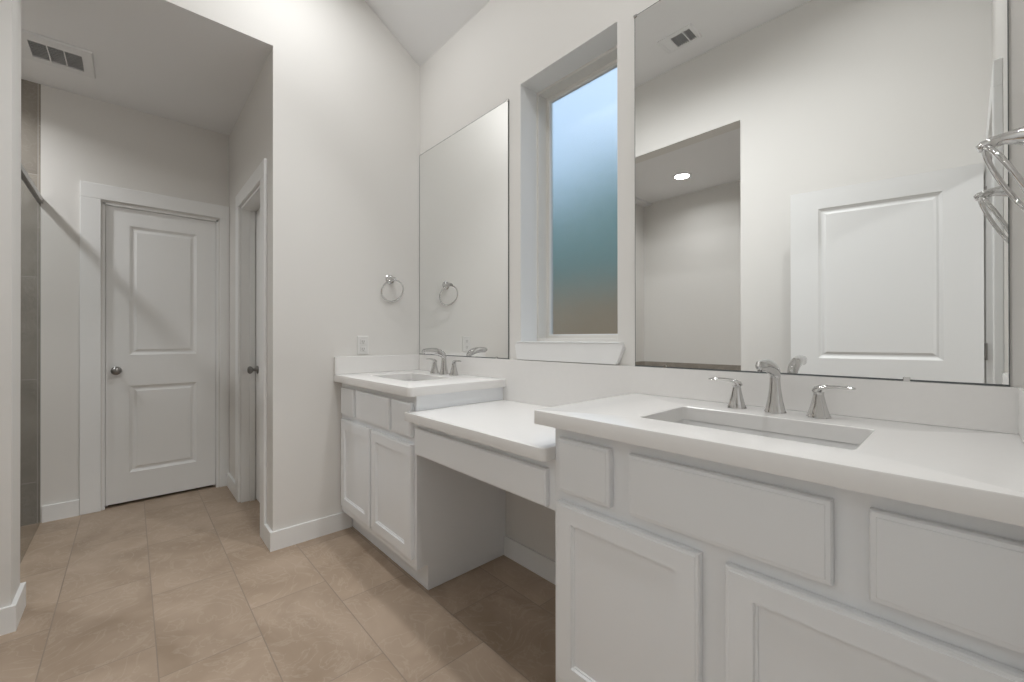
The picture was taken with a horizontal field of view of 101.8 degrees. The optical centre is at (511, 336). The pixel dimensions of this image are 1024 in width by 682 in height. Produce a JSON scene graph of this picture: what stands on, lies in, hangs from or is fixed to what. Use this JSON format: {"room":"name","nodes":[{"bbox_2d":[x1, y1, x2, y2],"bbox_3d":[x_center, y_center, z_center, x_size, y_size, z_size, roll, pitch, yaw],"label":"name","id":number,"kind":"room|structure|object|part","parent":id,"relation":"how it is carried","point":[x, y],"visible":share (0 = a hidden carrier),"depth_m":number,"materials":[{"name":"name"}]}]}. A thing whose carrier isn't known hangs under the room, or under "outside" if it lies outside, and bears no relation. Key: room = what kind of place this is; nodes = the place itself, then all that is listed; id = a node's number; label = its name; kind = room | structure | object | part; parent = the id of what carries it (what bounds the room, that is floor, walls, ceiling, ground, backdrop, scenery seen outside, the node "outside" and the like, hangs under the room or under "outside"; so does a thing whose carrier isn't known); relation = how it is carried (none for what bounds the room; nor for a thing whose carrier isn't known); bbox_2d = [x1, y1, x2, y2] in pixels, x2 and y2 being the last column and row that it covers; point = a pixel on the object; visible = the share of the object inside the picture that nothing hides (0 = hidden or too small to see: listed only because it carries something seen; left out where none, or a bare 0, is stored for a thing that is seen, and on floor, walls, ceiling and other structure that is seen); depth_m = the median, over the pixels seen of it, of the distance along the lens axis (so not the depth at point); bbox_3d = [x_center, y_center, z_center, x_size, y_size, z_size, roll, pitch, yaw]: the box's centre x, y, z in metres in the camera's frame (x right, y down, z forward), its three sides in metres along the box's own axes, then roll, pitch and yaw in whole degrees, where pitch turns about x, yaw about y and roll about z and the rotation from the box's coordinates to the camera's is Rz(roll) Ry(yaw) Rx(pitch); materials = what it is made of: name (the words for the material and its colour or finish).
{"room":"bathroom","nodes":[
{"label":"bathroom","id":0,"kind":"room"},
{"bbox_2d":[20,79,40,525],"bbox_3d":[-3.075,-0.278,1.735,1.368,2.850,1.303,0,0,-43],"label":"wall","id":1,"kind":"structure","parent":0,"point":[30,91],"depth_m":2.56,"materials":[{"name":"tile"}]},
{"bbox_2d":[21,163,42,202],"bbox_3d":[-2.532,0.141,2.153,0.025,2.010,1.154,0,0,-43],"label":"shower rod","id":2,"kind":"object","parent":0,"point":[25,177],"visible":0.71,"depth_m":2.30,"materials":[{"name":"silver metal"}]},
{"bbox_2d":[105,278,105,383],"bbox_3d":[-3.082,-0.246,3.219,1.630,2.907,0.895,0,0,-43],"label":"wall","id":3,"kind":"structure","parent":0,"point":[105,278],"depth_m":3.43,"materials":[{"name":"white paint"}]},
{"bbox_2d":[40,84,228,522],"bbox_3d":[-2.276,-0.275,3.262,1.873,2.850,0.131,0,0,-43],"label":"wall","id":4,"kind":"structure","parent":0,"point":[84,138],"depth_m":2.68,"materials":[{"name":"white paint"}]},
{"bbox_2d":[42,499,78,522],"bbox_3d":[-2.850,1.099,2.632,0.160,0.100,0.015,0,0,-43],"label":"baseboard","id":5,"kind":"structure","parent":4,"relation":"attached to","point":[57,511],"depth_m":2.62,"materials":[{"name":"white wood"}]},
{"bbox_2d":[79,181,228,514],"bbox_3d":[-2.514,0.070,2.983,0.806,2.160,0.128,0,0,-43],"label":"door","id":6,"kind":"structure","parent":4,"relation":"in","point":[164,377],"depth_m":2.95,"materials":[{"name":"white wood"}]},
{"bbox_3d":[-2.663,0.228,2.802,0.056,0.056,0.063,0,0,-43],"label":"knob","id":7,"kind":"part","parent":6,"relation":"part of","materials":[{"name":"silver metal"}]},
{"bbox_2d":[21,0,272,134],"bbox_3d":[-2.624,-1.614,2.019,2.277,0.086,1.464,0,0,-43],"label":"ceiling","id":8,"kind":"structure","parent":0,"point":[161,58],"depth_m":2.34,"materials":[{"name":"white paint"}]},
{"bbox_2d":[21,28,95,78],"bbox_3d":[-2.526,-1.565,2.306,0.302,0.011,0.312,0,0,-43],"label":"ceiling vent","id":9,"kind":"object","parent":8,"relation":"in","point":[36,47],"visible":0.97,"depth_m":2.30,"materials":[{"name":"white metal"}]},
{"bbox_2d":[0,0,419,607],"bbox_3d":[-1.882,-0.621,1.820,3.241,3.534,0.185,0,0,-43],"label":"wall","id":10,"kind":"structure","parent":0,"point":[343,93],"depth_m":2.39,"materials":[{"name":"white paint"}]},
{"bbox_2d":[0,582,25,635],"bbox_3d":[-2.057,1.096,1.654,0.140,0.100,0.214,0,0,-43],"label":"baseboard","id":11,"kind":"structure","parent":10,"relation":"attached to","point":[10,616],"depth_m":1.62,"materials":[{"name":"white wood"}]},
{"bbox_2d":[264,512,351,551],"bbox_3d":[-1.177,1.097,2.422,0.438,0.100,0.146,0,0,-43],"label":"baseboard","id":12,"kind":"structure","parent":10,"relation":"attached to","point":[292,535],"depth_m":2.34,"materials":[{"name":"white wood"}]},
{"bbox_2d":[357,336,367,354],"bbox_3d":[-0.922,0.051,2.574,0.071,0.114,0.008,0,0,-43],"label":"outlet","id":13,"kind":"object","parent":10,"relation":"attached to","point":[362,341],"visible":1,"depth_m":2.57,"materials":[{"name":"white plastic"}]},
{"bbox_2d":[360,339,365,343],"bbox_3d":[-0.920,0.028,2.573,0.033,0.029,0.004,0,0,-43],"label":"socket","id":14,"kind":"object","parent":13,"relation":"attached to","point":[362,341],"depth_m":2.57,"materials":[{"name":"grey plastic"}]},
{"bbox_2d":[381,275,403,301],"bbox_3d":[-0.765,-0.314,2.671,0.155,0.176,0.078,0,0,-43],"label":"towel ring","id":15,"kind":"object","parent":10,"relation":"attached to","point":[390,279],"visible":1,"depth_m":2.68,"materials":[{"name":"silver metal"}]},
{"bbox_2d":[229,59,266,501],"bbox_3d":[-1.780,-0.276,2.877,0.131,2.850,1.334,0,0,-43],"label":"wall","id":16,"kind":"structure","parent":0,"point":[248,136],"depth_m":2.94,"materials":[{"name":"white paint"}]},
{"bbox_2d":[227,473,234,496],"bbox_3d":[-2.081,1.099,3.096,0.015,0.100,0.370,0,0,-43],"label":"baseboard","id":17,"kind":"structure","parent":16,"relation":"attached to","point":[230,480],"depth_m":3.10,"materials":[{"name":"white wood"}]},
{"bbox_2d":[235,158,266,541],"bbox_3d":[-1.624,0.074,2.695,0.146,2.149,0.860,0,0,-43],"label":"door","id":18,"kind":"structure","parent":16,"relation":"in","point":[251,218],"depth_m":2.90,"materials":[{"name":"white wood"}]},
{"bbox_3d":[-1.793,0.228,2.879,0.063,0.056,0.056,0,0,-43],"label":"knob","id":19,"kind":"part","parent":18,"relation":"part of","materials":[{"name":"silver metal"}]},
{"bbox_2d":[0,485,555,681],"bbox_3d":[-1.312,1.173,1.345,3.534,0.057,4.332,0,0,-43],"label":"floor","id":20,"kind":"structure","parent":0,"point":[181,586],"depth_m":1.74,"materials":[{"name":"tile"}]},
{"bbox_2d":[341,383,505,589],"bbox_3d":[-0.532,0.703,2.337,0.547,0.884,0.879,0,0,-43],"label":"vanity cabinet","id":21,"kind":"object","parent":20,"relation":"on","point":[439,523],"visible":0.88,"depth_m":2.02,"materials":[{"name":"white paint"}]},
{"bbox_3d":[-0.943,0.373,2.396,0.020,0.153,0.185,0,0,-43],"label":"drawer","id":22,"kind":"part","parent":21,"relation":"part of","materials":[{"name":"white paint"}]},
{"bbox_3d":[-0.871,0.736,2.317,0.020,0.513,0.397,0,0,-43],"label":"cabinet door","id":23,"kind":"part","parent":21,"relation":"part of","materials":[{"name":"white paint"}]},
{"bbox_3d":[-0.723,0.372,2.155,0.020,0.153,0.399,0,0,-43],"label":"drawer","id":24,"kind":"part","parent":21,"relation":"part of","materials":[{"name":"white paint"}]},
{"bbox_3d":[-0.711,0.648,2.174,0.020,0.774,0.879,0,0,-43],"label":"frame","id":25,"kind":"part","parent":21,"relation":"part of","materials":[{"name":"white paint"}]},
{"bbox_3d":[-0.583,0.735,2.002,0.020,0.513,0.412,0,0,-43],"label":"cabinet door","id":26,"kind":"part","parent":21,"relation":"part of","materials":[{"name":"white paint"}]},
{"bbox_3d":[-0.507,0.371,1.920,0.020,0.153,0.186,0,0,-43],"label":"drawer","id":27,"kind":"part","parent":21,"relation":"part of","materials":[{"name":"white paint"}]},
{"bbox_2d":[334,354,505,396],"bbox_3d":[-0.536,0.189,2.321,0.575,0.144,0.901,0,0,-43],"label":"countertop","id":28,"kind":"structure","parent":21,"relation":"on","point":[384,373],"depth_m":2.32,"materials":[{"name":"white stone"}]},
{"bbox_2d":[421,348,460,375],"bbox_3d":[-0.447,0.142,2.418,0.179,0.156,0.364,0,0,-43],"label":"faucet","id":29,"kind":"object","parent":28,"relation":"on","point":[443,371],"visible":0.99,"depth_m":2.43,"materials":[{"name":"silver metal"}]},
{"bbox_3d":[-0.471,0.186,2.535,0.052,0.068,0.052,0,0,-20],"label":"handle","id":30,"kind":"part","parent":29,"relation":"part of","materials":[{"name":"silver metal"}]},
{"bbox_3d":[-0.447,0.142,2.418,0.179,0.156,0.057,0,0,-43],"label":"spout","id":31,"kind":"part","parent":29,"relation":"part of","materials":[{"name":"silver metal"}]},
{"bbox_3d":[-0.333,0.186,2.384,0.052,0.068,0.052,0,0,25],"label":"handle","id":32,"kind":"part","parent":29,"relation":"part of","materials":[{"name":"silver metal"}]},
{"bbox_2d":[555,428,1023,681],"bbox_3d":[0.627,0.699,1.073,0.547,0.884,0.920,0,0,-43],"label":"vanity cabinet","id":33,"kind":"object","parent":20,"relation":"on","point":[671,567],"visible":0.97,"depth_m":0.82,"materials":[{"name":"white paint"}]},
{"bbox_3d":[0.199,0.369,1.150,0.020,0.153,0.176,0,0,-43],"label":"drawer","id":34,"kind":"part","parent":33,"relation":"part of","materials":[{"name":"white paint"}]},
{"bbox_3d":[0.275,0.732,1.066,0.020,0.513,0.413,0,0,-43],"label":"cabinet door","id":35,"kind":"part","parent":33,"relation":"part of","materials":[{"name":"white paint"}]},
{"bbox_3d":[0.433,0.368,0.894,0.020,0.153,0.410,0,0,-43],"label":"drawer","id":36,"kind":"part","parent":33,"relation":"part of","materials":[{"name":"white paint"}]},
{"bbox_2d":[534,388,1023,526],"bbox_3d":[0.601,0.185,1.080,0.575,0.144,0.963,0,0,-43],"label":"countertop","id":37,"kind":"structure","parent":33,"relation":"on","point":[977,473],"depth_m":0.83,"materials":[{"name":"white stone"}]},
{"bbox_2d":[674,419,859,449],"bbox_3d":[0.595,0.326,1.048,0.315,0.138,0.504,0,0,-43],"label":"sink basin","id":38,"kind":"object","parent":37,"relation":"in","point":[836,444],"visible":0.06,"depth_m":1.12,"materials":[{"name":"white ceramic"}]},
{"bbox_2d":[709,359,855,418],"bbox_3d":[0.711,0.138,1.155,0.179,0.156,0.364,0,0,-43],"label":"faucet","id":39,"kind":"object","parent":37,"relation":"on","point":[818,408],"visible":1,"depth_m":1.18,"materials":[{"name":"silver metal"}]},
{"bbox_3d":[0.662,0.140,1.292,0.096,0.027,0.024,0,0,37],"label":"lever","id":40,"kind":"part","parent":39,"relation":"part of","materials":[{"name":"silver metal"}]},
{"bbox_3d":[0.686,0.182,1.272,0.052,0.068,0.052,0,0,25],"label":"handle","id":41,"kind":"part","parent":39,"relation":"part of","materials":[{"name":"silver metal"}]},
{"bbox_3d":[0.711,0.138,1.155,0.179,0.156,0.057,0,0,-43],"label":"spout","id":42,"kind":"part","parent":39,"relation":"part of","materials":[{"name":"silver metal"}]},
{"bbox_3d":[0.825,0.181,1.121,0.052,0.068,0.052,0,0,-20],"label":"handle","id":43,"kind":"part","parent":39,"relation":"part of","materials":[{"name":"silver metal"}]},
{"bbox_3d":[0.843,0.139,1.095,0.024,0.027,0.096,0,0,-32],"label":"lever","id":44,"kind":"part","parent":39,"relation":"part of","materials":[{"name":"silver metal"}]},
{"bbox_3d":[0.590,0.731,0.723,0.020,0.513,0.414,0,0,-43],"label":"cabinet door","id":45,"kind":"part","parent":33,"relation":"part of","materials":[{"name":"white paint"}]},
{"bbox_3d":[0.668,0.367,0.639,0.020,0.153,0.182,0,0,-43],"label":"drawer","id":46,"kind":"part","parent":33,"relation":"part of","materials":[{"name":"white paint"}]},
{"bbox_2d":[365,0,490,65],"bbox_3d":[-0.422,-2.060,1.217,1.953,0.434,2.924,0,0,-43],"label":"ceiling","id":47,"kind":"structure","parent":0,"point":[422,27],"depth_m":2.56,"materials":[{"name":"white paint"}]},
{"bbox_2d":[420,0,1023,560],"bbox_3d":[-0.109,-0.621,2.454,0.228,3.534,4.332,0,0,-43],"label":"wall","id":48,"kind":"structure","parent":0,"point":[483,65],"depth_m":2.02,"materials":[{"name":"white paint"}]},
{"bbox_2d":[419,99,508,358],"bbox_3d":[-0.324,-0.563,2.510,0.010,1.361,0.910,0,0,-43],"label":"mirror","id":49,"kind":"object","parent":48,"relation":"attached to","point":[464,177],"visible":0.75,"depth_m":2.44,"materials":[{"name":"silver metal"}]},
{"bbox_2d":[415,424,554,509],"bbox_3d":[0.040,0.443,1.713,0.547,0.153,0.815,0,0,-43],"label":"apron","id":50,"kind":"object","parent":48,"relation":"attached to","point":[533,480],"visible":0.58,"depth_m":1.43,"materials":[{"name":"white paint"}]},
{"bbox_2d":[404,400,554,460],"bbox_3d":[0.023,0.346,1.712,0.575,0.038,0.835,0,0,-43],"label":"countertop","id":51,"kind":"structure","parent":50,"relation":"on","point":[506,425],"depth_m":1.56,"materials":[{"name":"white stone"}]},
{"bbox_2d":[504,535,555,584],"bbox_3d":[0.238,1.094,1.892,0.015,0.100,0.814,0,0,-43],"label":"baseboard","id":52,"kind":"structure","parent":48,"relation":"attached to","point":[536,562],"depth_m":2.04,"materials":[{"name":"white wood"}]},
{"bbox_2d":[520,22,617,340],"bbox_3d":[0.280,-0.633,1.947,0.117,1.310,0.573,0,0,-43],"label":"window frame","id":53,"kind":"structure","parent":48,"relation":"attached to","point":[606,39],"depth_m":2.14,"materials":[{"name":"white"}]},
{"bbox_2d":[515,341,624,364],"bbox_3d":[0.277,0.067,1.932,0.141,0.091,0.628,0,0,-43],"label":"trim","id":54,"kind":"structure","parent":48,"relation":"attached to","point":[559,351],"depth_m":1.85,"materials":[{"name":"white wood"}]},
{"bbox_2d":[537,45,617,341],"bbox_3d":[0.359,-0.633,2.019,0.096,1.310,0.573,0,0,-43],"label":"window","id":55,"kind":"structure","parent":48,"relation":"in","point":[577,229],"depth_m":2.08,"materials":[{"name":"glass"}]},
{"bbox_2d":[419,354,1023,433],"bbox_3d":[0.248,0.221,1.877,0.019,0.212,2.615,0,0,-43],"label":"backsplash","id":56,"kind":"structure","parent":48,"relation":"attached to","point":[541,383],"depth_m":1.30,"materials":[{"name":"white stone"}]},
{"bbox_2d":[633,0,1009,386],"bbox_3d":[0.799,-0.574,1.286,0.010,1.375,0.945,0,0,-43],"label":"mirror","id":57,"kind":"object","parent":48,"relation":"attached to","point":[815,195],"visible":0.97,"depth_m":1.18,"materials":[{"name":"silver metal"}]},
{"bbox_3d":[0.520,-0.627,0.263,1.805,3.534,0.133,0,0,-43],"label":"wall","id":58,"kind":"structure","parent":0,"visible":0},
{"bbox_2d":[975,126,1023,210],"bbox_3d":[0.950,-0.320,0.800,0.155,0.176,0.078,0,0,-43],"label":"towel ring","id":59,"kind":"object","parent":58,"relation":"attached to","point":[1016,136],"visible":1,"depth_m":0.80,"materials":[{"name":"silver metal"}]}
]}

